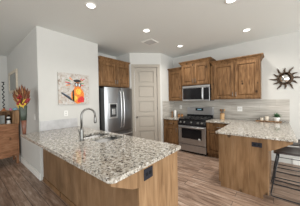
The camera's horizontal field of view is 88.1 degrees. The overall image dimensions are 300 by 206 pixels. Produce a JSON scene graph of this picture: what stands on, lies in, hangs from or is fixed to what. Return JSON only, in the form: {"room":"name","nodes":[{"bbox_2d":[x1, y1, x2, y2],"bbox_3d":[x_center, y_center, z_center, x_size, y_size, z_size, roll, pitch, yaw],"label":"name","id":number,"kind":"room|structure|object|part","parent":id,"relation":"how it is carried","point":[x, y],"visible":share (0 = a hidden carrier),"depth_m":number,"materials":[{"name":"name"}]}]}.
{"room":"kitchen","nodes":[
{"label":"kitchen","id":0,"kind":"room"},
{"bbox_2d":[0,55,8,110],"bbox_3d":[-6.212,0.097,2.459,0.120,2.862,6.907,0,1,39],"label":"wall","id":1,"kind":"structure","parent":0,"point":[3,59],"depth_m":4.63,"materials":[{"name":"paint"}]},
{"bbox_2d":[7,26,99,179],"bbox_3d":[-2.775,0.003,4.270,2.890,2.862,1.258,0,1,39],"label":"wall","id":2,"kind":"structure","parent":0,"point":[43,53],"depth_m":3.23,"materials":[{"name":"paint"}]},
{"bbox_2d":[8,69,17,93],"bbox_3d":[-3.656,-0.558,4.139,0.960,0.580,0.034,0,1,39],"label":"picture frame","id":3,"kind":"object","parent":2,"relation":"attached to","point":[13,75],"visible":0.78,"depth_m":4.10,"materials":[{"name":"beige wood"}]},
{"bbox_2d":[10,73,15,90],"bbox_3d":[-3.652,-0.558,4.143,0.818,0.438,0.012,0,1,39],"label":"print","id":4,"kind":"object","parent":3,"relation":"attached to","point":[12,75],"depth_m":4.12},
{"bbox_2d":[19,155,40,180],"bbox_3d":[-3.153,1.384,3.800,2.890,0.130,0.016,0,1,39],"label":"baseboard","id":5,"kind":"structure","parent":2,"relation":"attached to","point":[23,161],"depth_m":3.27,"materials":[{"name":"white paint"}]},
{"bbox_2d":[40,118,77,130],"bbox_3d":[-1.818,0.426,3.145,0.012,0.184,0.691,0,1,39],"label":"backsplash","id":6,"kind":"structure","parent":2,"relation":"attached to","point":[72,122],"depth_m":3.10,"materials":[{"name":"grey tile"}]},
{"bbox_2d":[57,72,88,104],"bbox_3d":[-1.633,-0.301,3.353,0.038,0.655,0.650,0,1,39],"label":"canvas painting","id":7,"kind":"object","parent":2,"relation":"attached to","point":[72,88],"visible":1,"depth_m":3.31,"materials":[{"name":"multicoloured fabric"}]},
{"bbox_2d":[98,52,129,88],"bbox_3d":[-1.230,-0.031,4.535,0.940,2.862,1.115,0,1,39],"label":"wall","id":8,"kind":"structure","parent":0,"point":[126,57],"depth_m":4.65,"materials":[{"name":"paint"}]},
{"bbox_2d":[98,56,129,87],"bbox_3d":[-1.130,-0.801,4.357,0.627,0.723,1.015,0,1,39],"label":"upper cabinet","id":9,"kind":"object","parent":8,"relation":"attached to","point":[111,72],"visible":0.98,"depth_m":4.12,"materials":[{"name":"brown wood"}]},
{"bbox_3d":[-1.078,-0.750,4.005,0.024,0.570,0.475,0,1,39],"label":"door","id":10,"kind":"part","parent":9,"relation":"part of","materials":[{"name":"brown wood"}]},
{"bbox_3d":[-1.111,-1.111,4.332,0.562,0.103,1.015,0,1,39],"label":"crown moulding","id":11,"kind":"part","parent":9,"relation":"part of","materials":[{"name":"brown wood"}]},
{"bbox_3d":[-0.773,-0.761,4.376,0.024,0.570,0.475,0,1,39],"label":"door","id":12,"kind":"part","parent":9,"relation":"part of","materials":[{"name":"brown wood"}]},
{"bbox_2d":[130,53,161,141],"bbox_3d":[-0.117,-0.054,4.685,0.933,2.862,0.100,-1,1,-6],"label":"wall","id":13,"kind":"structure","parent":0,"point":[135,58],"depth_m":4.62,"materials":[{"name":"paint"}]},
{"bbox_2d":[134,68,157,140],"bbox_3d":[-0.104,0.155,4.639,0.681,2.428,0.110,-1,1,-6],"label":"door","id":14,"kind":"structure","parent":13,"relation":"in","point":[146,108],"depth_m":4.65,"materials":[{"name":"beige paint"}]},
{"bbox_3d":[-0.111,0.114,4.661,0.400,2.056,0.018,-1,1,-6],"label":"raised panel","id":15,"kind":"part","parent":14,"relation":"part of","materials":[{"name":"beige paint"}]},
{"bbox_3d":[-0.110,0.155,4.659,0.480,2.428,0.029,-1,1,-6],"label":"rail","id":16,"kind":"part","parent":14,"relation":"part of","materials":[{"name":"beige paint"}]},
{"bbox_2d":[131,64,160,141],"bbox_3d":[-0.108,0.115,4.628,0.850,2.525,0.020,-1,1,-6],"label":"trim","id":17,"kind":"structure","parent":13,"relation":"attached to","point":[132,65],"depth_m":4.61,"materials":[{"name":"beige paint"}]},
{"bbox_2d":[0,0,299,57],"bbox_3d":[-1.089,-1.452,0.654,12.500,0.100,10.700,0,1,39],"label":"ceiling","id":18,"kind":"structure","parent":0,"point":[116,26],"depth_m":2.80,"materials":[{"name":"paint"}]},
{"bbox_2d":[85,2,96,8],"bbox_3d":[-0.867,-1.428,2.279,0.166,0.010,0.166,0,1,39],"label":"recessed light","id":19,"kind":"object","parent":18,"relation":"in","point":[90,5],"visible":1,"depth_m":2.27,"materials":[{"name":"white paint"}]},
{"bbox_2d":[142,39,158,44],"bbox_3d":[0.001,-1.465,3.744,0.300,0.016,0.300,0,1,39],"label":"ceiling vent","id":20,"kind":"object","parent":18,"relation":"in","point":[149,41],"visible":1,"depth_m":3.74,"materials":[{"name":"white metal"}]},
{"bbox_2d":[225,0,235,3],"bbox_3d":[1.156,-1.465,2.213,0.166,0.010,0.166,0,1,39],"label":"recessed light","id":21,"kind":"object","parent":18,"relation":"in","point":[226,1],"visible":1,"depth_m":2.24,"materials":[{"name":"white"}]},
{"bbox_2d":[0,131,299,205],"bbox_3d":[-1.033,1.489,0.702,12.500,0.060,10.700,0,1,39],"label":"floor","id":22,"kind":"structure","parent":0,"point":[199,184],"depth_m":2.56,"materials":[{"name":"brown wood"}]},
{"bbox_2d":[0,123,18,162],"bbox_3d":[-3.838,0.993,3.264,0.496,0.955,1.630,0,1,39],"label":"sideboard","id":23,"kind":"object","parent":22,"relation":"on","point":[9,133],"visible":0.89,"depth_m":3.60,"materials":[{"name":"brown wood"}]},
{"bbox_2d":[0,110,18,124],"bbox_3d":[-3.378,0.339,3.696,0.244,0.319,0.365,0,1,39],"label":"wooden box","id":24,"kind":"object","parent":23,"relation":"on","point":[14,114],"visible":0.82,"depth_m":3.72,"materials":[{"name":"brown wood"}]},
{"bbox_2d":[0,115,4,123],"bbox_3d":[-3.428,0.388,3.587,0.005,0.194,0.100,0,1,39],"label":"photo card","id":25,"kind":"object","parent":24,"relation":"in","point":[2,118],"visible":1,"depth_m":3.59,"materials":[{"name":"white paper"}]},
{"bbox_2d":[1,82,6,110],"bbox_3d":[-3.414,-0.154,3.611,0.104,0.669,0.102,0,1,39],"label":"candlestick","id":26,"kind":"object","parent":24,"relation":"on","point":[3,109],"visible":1,"depth_m":3.60,"materials":[{"name":"black metal"}]},
{"bbox_3d":[-3.414,-0.170,3.612,0.050,0.604,0.057,0,1,39],"label":"twisted stem","id":27,"kind":"part","parent":26,"relation":"part of","materials":[{"name":"black metal"}]},
{"bbox_2d":[6,115,10,123],"bbox_3d":[-3.341,0.378,3.665,0.092,0.210,0.092,0,1,39],"label":"figurine","id":28,"kind":"object","parent":24,"relation":"in","point":[8,119],"visible":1,"depth_m":3.64,"materials":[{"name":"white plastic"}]},
{"bbox_3d":[-3.214,0.336,3.716,0.016,0.311,0.119,0,1,39],"label":"door","id":29,"kind":"part","parent":24,"relation":"part of","materials":[{"name":"brown wood"}]},
{"bbox_2d":[43,149,177,205],"bbox_3d":[-0.902,0.993,2.245,2.445,0.877,0.964,0,1,39],"label":"base cabinet","id":30,"kind":"object","parent":22,"relation":"on","point":[75,186],"visible":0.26,"depth_m":1.71,"materials":[{"name":"brown wood"}]},
{"bbox_3d":[-1.035,1.399,2.098,2.425,0.075,0.012,0,1,39],"label":"toe trim","id":31,"kind":"part","parent":30,"relation":"part of","materials":[{"name":"brown wood"}]},
{"bbox_2d":[20,126,180,183],"bbox_3d":[-0.927,0.535,2.240,2.537,0.036,0.997,0,1,39],"label":"countertop","id":32,"kind":"structure","parent":30,"relation":"on","point":[113,161],"depth_m":1.69,"materials":[{"name":"stone"}]},
{"bbox_2d":[19,105,26,133],"bbox_3d":[-2.192,0.288,2.684,0.116,0.490,0.112,0,1,39],"label":"vase","id":33,"kind":"object","parent":32,"relation":"on","point":[23,112],"visible":0.92,"depth_m":2.64,"materials":[{"name":"brown ceramic"}]},
{"bbox_2d":[12,85,30,108],"bbox_3d":[-2.200,-0.113,2.660,0.327,0.421,0.115,-1,1,2],"label":"bouquet","id":34,"kind":"object","parent":33,"relation":"in","point":[21,96],"visible":0.91,"depth_m":2.65,"materials":[{"name":"orange plant"}]},
{"bbox_2d":[78,108,96,140],"bbox_3d":[-0.899,0.292,2.229,0.111,0.447,0.265,0,1,39],"label":"kitchen faucet","id":35,"kind":"object","parent":32,"relation":"on","point":[81,133],"visible":1,"depth_m":2.14,"materials":[{"name":"silver metal"}]},
{"bbox_2d":[84,134,118,142],"bbox_3d":[-0.760,0.648,2.374,0.704,0.196,0.450,0,1,39],"label":"sink","id":36,"kind":"object","parent":32,"relation":"in","point":[96,135],"visible":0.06,"depth_m":2.49,"materials":[{"name":"metal"}]},
{"bbox_3d":[-0.892,0.649,2.482,0.364,0.196,0.450,0,1,39],"label":"bowl","id":37,"kind":"part","parent":36,"relation":"part of","materials":[{"name":"metal"}]},
{"bbox_3d":[-0.621,0.647,2.260,0.344,0.196,0.450,0,1,39],"label":"bowl","id":38,"kind":"part","parent":36,"relation":"part of","materials":[{"name":"metal"}]},
{"bbox_2d":[144,165,152,180],"bbox_3d":[-0.013,0.631,1.397,0.009,0.100,0.120,0,1,39],"label":"electrical outlet","id":39,"kind":"object","parent":30,"relation":"attached to","point":[148,172],"visible":1,"depth_m":1.39,"materials":[{"name":"black plastic"}]},
{"bbox_3d":[0.111,0.984,1.569,0.020,0.877,0.654,0,1,39],"label":"panel","id":40,"kind":"part","parent":30,"relation":"part of","materials":[{"name":"brown wood"}]},
{"bbox_2d":[99,87,132,135],"bbox_3d":[-1.020,0.503,4.272,0.834,1.795,0.910,0,1,39],"label":"refrigerator","id":41,"kind":"object","parent":22,"relation":"on","point":[115,104],"visible":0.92,"depth_m":3.94,"materials":[{"name":"silver metal"}]},
{"bbox_3d":[-0.927,0.167,3.904,0.058,1.115,0.476,0,1,39],"label":"door","id":42,"kind":"part","parent":41,"relation":"part of","materials":[{"name":"silver metal"}]},
{"bbox_3d":[-0.921,0.195,3.884,0.036,0.380,0.240,0,1,39],"label":"dispenser frame","id":43,"kind":"part","parent":41,"relation":"part of","materials":[{"name":"silver metal"}]},
{"bbox_3d":[-0.754,0.159,4.017,0.098,0.986,0.030,0,1,39],"label":"handle","id":44,"kind":"part","parent":41,"relation":"part of","materials":[{"name":"silver metal"}]},
{"bbox_3d":[-0.772,1.036,4.086,0.058,0.605,0.910,0,1,39],"label":"freezer drawer","id":45,"kind":"part","parent":41,"relation":"part of","materials":[{"name":"silver metal"}]},
{"bbox_3d":[-0.697,0.157,4.087,0.098,0.986,0.030,0,1,39],"label":"handle","id":46,"kind":"part","parent":41,"relation":"part of","materials":[{"name":"silver metal"}]},
{"bbox_3d":[-0.635,0.156,4.259,0.058,1.115,0.426,0,1,39],"label":"door","id":47,"kind":"part","parent":41,"relation":"part of","materials":[{"name":"silver metal"}]},
{"bbox_2d":[164,119,178,144],"bbox_3d":[0.812,0.919,4.809,0.514,0.876,0.707,0,1,39],"label":"base cabinet","id":48,"kind":"object","parent":22,"relation":"on","point":[171,133],"visible":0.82,"depth_m":4.55,"materials":[{"name":"brown wood"}]},
{"bbox_3d":[0.607,0.590,4.563,0.478,0.150,0.024,0,1,39],"label":"drawer","id":49,"kind":"part","parent":48,"relation":"part of","materials":[{"name":"brown wood"}]},
{"bbox_3d":[0.615,0.965,4.569,0.478,0.560,0.024,0,1,39],"label":"door","id":50,"kind":"part","parent":48,"relation":"part of","materials":[{"name":"brown wood"}]},
{"bbox_2d":[163,116,181,119],"bbox_3d":[0.808,0.461,4.807,0.517,0.036,0.675,0,1,39],"label":"countertop","id":51,"kind":"structure","parent":48,"relation":"on","point":[173,117],"depth_m":4.66,"materials":[{"name":"stone"}]},
{"bbox_2d":[178,107,213,155],"bbox_3d":[1.293,0.743,4.371,0.776,1.225,0.734,0,1,39],"label":"gas range","id":52,"kind":"object","parent":22,"relation":"on","point":[191,127],"visible":0.98,"depth_m":4.18,"materials":[{"name":"silver metal"}]},
{"bbox_3d":[1.112,0.865,4.150,0.768,0.495,0.035,0,1,39],"label":"oven door","id":53,"kind":"part","parent":52,"relation":"part of","materials":[{"name":"silver metal"}]},
{"bbox_3d":[1.101,0.532,4.138,0.776,0.150,0.050,0,1,39],"label":"control panel","id":54,"kind":"part","parent":52,"relation":"part of","materials":[{"name":"black metal"}]},
{"bbox_3d":[1.120,1.214,4.157,0.768,0.175,0.030,0,1,39],"label":"storage drawer","id":55,"kind":"part","parent":52,"relation":"part of","materials":[{"name":"silver metal"}]},
{"bbox_2d":[178,117,212,120],"bbox_3d":[1.278,0.438,4.354,0.776,0.025,0.563,0,1,39],"label":"cooktop","id":56,"kind":"object","parent":52,"relation":"in","point":[183,118],"depth_m":4.22,"materials":[{"name":"black metal"}]},
{"bbox_2d":[206,122,227,157],"bbox_3d":[1.859,0.913,3.948,0.621,0.876,0.707,0,1,39],"label":"base cabinet","id":57,"kind":"object","parent":22,"relation":"on","point":[211,128],"visible":0.44,"depth_m":3.80,"materials":[{"name":"brown wood"}]},
{"bbox_3d":[1.662,0.959,3.708,0.585,0.560,0.024,0,1,39],"label":"door","id":58,"kind":"part","parent":57,"relation":"part of","materials":[{"name":"brown wood"}]},
{"bbox_3d":[1.655,0.584,3.702,0.585,0.150,0.024,0,1,39],"label":"drawer","id":59,"kind":"part","parent":57,"relation":"part of","materials":[{"name":"brown wood"}]},
{"bbox_2d":[206,118,297,142],"bbox_3d":[1.850,0.467,3.182,1.588,0.036,1.864,0,1,39],"label":"countertop","id":60,"kind":"structure","parent":57,"relation":"on","point":[278,131],"depth_m":2.66,"materials":[{"name":"stone"}]},
{"bbox_2d":[220,113,224,118],"bbox_3d":[1.934,0.348,4.145,0.113,0.165,0.113,0,1,39],"label":"utensil crock","id":61,"kind":"object","parent":60,"relation":"on","point":[222,115],"visible":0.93,"depth_m":4.11,"materials":[{"name":"brown wood"}]},
{"bbox_2d":[255,119,281,122],"bbox_3d":[2.693,0.404,3.529,0.475,0.046,0.140,0,1,39],"label":"serving tray","id":62,"kind":"object","parent":60,"relation":"on","point":[257,119],"visible":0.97,"depth_m":3.46,"materials":[{"name":"brown wood"}]},
{"bbox_2d":[273,113,281,120],"bbox_3d":[2.801,0.306,3.434,0.196,0.194,0.177,-1,1,-7],"label":"potted succulent","id":63,"kind":"object","parent":62,"relation":"on","point":[276,118],"visible":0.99,"depth_m":3.42,"materials":[{"name":"white ceramic"}]},
{"bbox_2d":[219,134,292,198],"bbox_3d":[1.893,0.931,2.776,0.919,0.877,1.214,0,1,39],"label":"base cabinet","id":64,"kind":"object","parent":22,"relation":"on","point":[245,168],"visible":0.8,"depth_m":2.36,"materials":[{"name":"brown wood"}]},
{"bbox_3d":[1.413,1.347,2.422,0.575,0.076,0.024,0,1,39],"label":"toe trim","id":65,"kind":"part","parent":64,"relation":"part of","materials":[{"name":"brown wood"}]},
{"bbox_3d":[1.410,0.909,2.400,0.651,0.802,0.020,0,1,39],"label":"panel","id":66,"kind":"part","parent":64,"relation":"part of","materials":[{"name":"brown wood"}]},
{"bbox_2d":[252,142,261,147],"bbox_3d":[1.551,0.608,2.254,0.125,0.068,0.009,0,1,39],"label":"electrical outlet","id":67,"kind":"object","parent":64,"relation":"attached to","point":[254,144],"visible":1,"depth_m":2.25,"materials":[{"name":"black plastic"}]},
{"bbox_3d":[1.671,0.907,2.193,0.012,0.802,0.029,0,1,39],"label":"post","id":68,"kind":"part","parent":64,"relation":"part of","materials":[{"name":"brown wood"}]},
{"bbox_3d":[2.051,0.892,2.662,0.020,0.802,1.181,0,1,39],"label":"panel","id":69,"kind":"part","parent":64,"relation":"part of","materials":[{"name":"brown wood"}]},
{"bbox_2d":[270,146,299,204],"bbox_3d":[2.097,1.012,2.310,0.474,0.720,0.450,0,1,39],"label":"bar stool","id":70,"kind":"object","parent":22,"relation":"on","point":[293,151],"visible":0.86,"depth_m":2.29,"materials":[{"name":"black metal"}]},
{"bbox_3d":[2.228,1.067,2.469,0.474,0.600,0.037,0,1,39],"label":"frame","id":71,"kind":"part","parent":70,"relation":"part of","materials":[{"name":"black metal"}]},
{"bbox_3d":[2.092,0.705,2.304,0.400,0.106,0.450,0,1,39],"label":"seat","id":72,"kind":"part","parent":70,"relation":"part of","materials":[{"name":"black wood"}]},
{"bbox_2d":[273,139,299,185],"bbox_3d":[2.486,0.997,2.760,0.474,0.720,0.450,0,1,39],"label":"bar stool","id":73,"kind":"object","parent":22,"relation":"on","point":[294,143],"visible":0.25,"depth_m":2.70,"materials":[{"name":"black metal"}]},
{"bbox_3d":[2.617,1.052,2.919,0.474,0.600,0.037,0,1,39],"label":"frame","id":74,"kind":"part","parent":73,"relation":"part of","materials":[{"name":"black metal"}]},
{"bbox_3d":[2.357,1.062,2.602,0.474,0.600,0.037,0,1,39],"label":"frame","id":75,"kind":"part","parent":73,"relation":"part of","materials":[{"name":"black metal"}]},
{"bbox_3d":[2.482,0.691,2.754,0.400,0.106,0.450,0,1,39],"label":"seat","id":76,"kind":"part","parent":73,"relation":"part of","materials":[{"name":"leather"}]},
{"bbox_2d":[161,54,172,141],"bbox_3d":[0.536,-0.072,4.999,0.120,2.862,0.725,0,1,39],"label":"wall","id":77,"kind":"structure","parent":0,"point":[166,61],"depth_m":4.81,"materials":[{"name":"paint"}]},
{"bbox_2d":[162,101,173,117],"bbox_3d":[0.603,0.188,4.976,0.010,0.509,0.688,0,1,39],"label":"backsplash","id":78,"kind":"structure","parent":77,"relation":"attached to","point":[168,106],"depth_m":4.91,"materials":[{"name":"tile"}]},
{"bbox_2d":[173,31,299,163],"bbox_3d":[3.778,-0.099,2.880,7.820,2.862,0.120,0,1,39],"label":"wall","id":79,"kind":"structure","parent":0,"point":[281,52],"depth_m":3.54,"materials":[{"name":"paint"}]},
{"bbox_2d":[167,67,182,100],"bbox_3d":[0.871,-0.575,4.920,0.498,1.008,0.388,0,1,39],"label":"upper cabinet","id":80,"kind":"object","parent":79,"relation":"attached to","point":[174,74],"visible":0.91,"depth_m":4.80,"materials":[{"name":"brown wood"}]},
{"bbox_3d":[0.863,-1.028,4.913,0.494,0.103,0.388,0,1,39],"label":"crown moulding","id":81,"kind":"part","parent":80,"relation":"part of","materials":[{"name":"brown wood"}]},
{"bbox_3d":[0.781,-0.533,4.810,0.436,0.870,0.024,0,1,39],"label":"door","id":82,"kind":"part","parent":80,"relation":"part of","materials":[{"name":"brown wood"}]},
{"bbox_2d":[179,57,215,85],"bbox_3d":[1.351,-0.852,4.468,0.934,0.688,0.463,0,1,39],"label":"upper cabinet","id":83,"kind":"object","parent":79,"relation":"attached to","point":[198,71],"visible":0.98,"depth_m":4.28,"materials":[{"name":"brown wood"}]},
{"bbox_3d":[1.090,-0.808,4.449,0.368,0.550,0.024,0,1,39],"label":"door","id":84,"kind":"part","parent":83,"relation":"part of","materials":[{"name":"brown wood"}]},
{"bbox_3d":[1.346,-1.145,4.463,0.934,0.103,0.463,0,1,39],"label":"crown moulding","id":85,"kind":"part","parent":83,"relation":"part of","materials":[{"name":"brown wood"}]},
{"bbox_2d":[182,84,213,100],"bbox_3d":[1.373,-0.284,4.459,0.790,0.441,0.458,0,1,39],"label":"microwave oven","id":86,"kind":"object","parent":83,"relation":"attached to","point":[193,92],"visible":0.98,"depth_m":4.28,"materials":[{"name":"silver metal"}]},
{"bbox_3d":[1.384,-0.809,4.208,0.368,0.550,0.024,0,1,39],"label":"door","id":87,"kind":"part","parent":83,"relation":"part of","materials":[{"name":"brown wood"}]},
{"bbox_2d":[174,99,289,121],"bbox_3d":[1.940,0.173,4.314,2.895,0.509,0.012,0,1,39],"label":"backsplash","id":88,"kind":"structure","parent":79,"relation":"attached to","point":[251,109],"depth_m":3.91,"materials":[{"name":"tile"}]},
{"bbox_2d":[209,53,263,99],"bbox_3d":[2.140,-0.592,3.877,1.147,0.998,0.388,0,1,39],"label":"upper cabinet","id":89,"kind":"object","parent":79,"relation":"attached to","point":[237,77],"visible":1,"depth_m":3.72,"materials":[{"name":"brown wood"}]},
{"bbox_3d":[1.861,-0.549,3.921,0.474,0.860,0.024,0,1,39],"label":"door","id":90,"kind":"part","parent":89,"relation":"part of","materials":[{"name":"brown wood"}]},
{"bbox_3d":[2.131,-1.040,3.870,1.147,0.103,0.388,0,1,39],"label":"crown moulding","id":91,"kind":"part","parent":89,"relation":"part of","materials":[{"name":"brown wood"}]},
{"bbox_3d":[2.237,-0.551,3.612,0.474,0.860,0.024,0,1,39],"label":"door","id":92,"kind":"part","parent":89,"relation":"part of","materials":[{"name":"brown wood"}]},
{"bbox_2d":[269,67,299,88],"bbox_3d":[2.981,-0.542,3.424,0.551,0.480,0.038,0,1,39],"label":"sunburst mirror","id":93,"kind":"object","parent":79,"relation":"attached to","point":[284,78],"visible":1,"depth_m":3.42,"materials":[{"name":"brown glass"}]},
{"bbox_3d":[2.985,-0.542,3.429,0.236,0.236,0.012,0,1,39],"label":"glass","id":94,"kind":"part","parent":93,"relation":"part of","materials":[{"name":"mirror"}]},
{"bbox_2d":[293,158,299,165],"bbox_3d":[4.947,1.261,1.875,4.750,0.130,0.016,0,1,39],"label":"baseboard","id":95,"kind":"structure","parent":79,"relation":"attached to","point":[295,162],"depth_m":3.34,"materials":[{"name":"white paint"}]}
]}

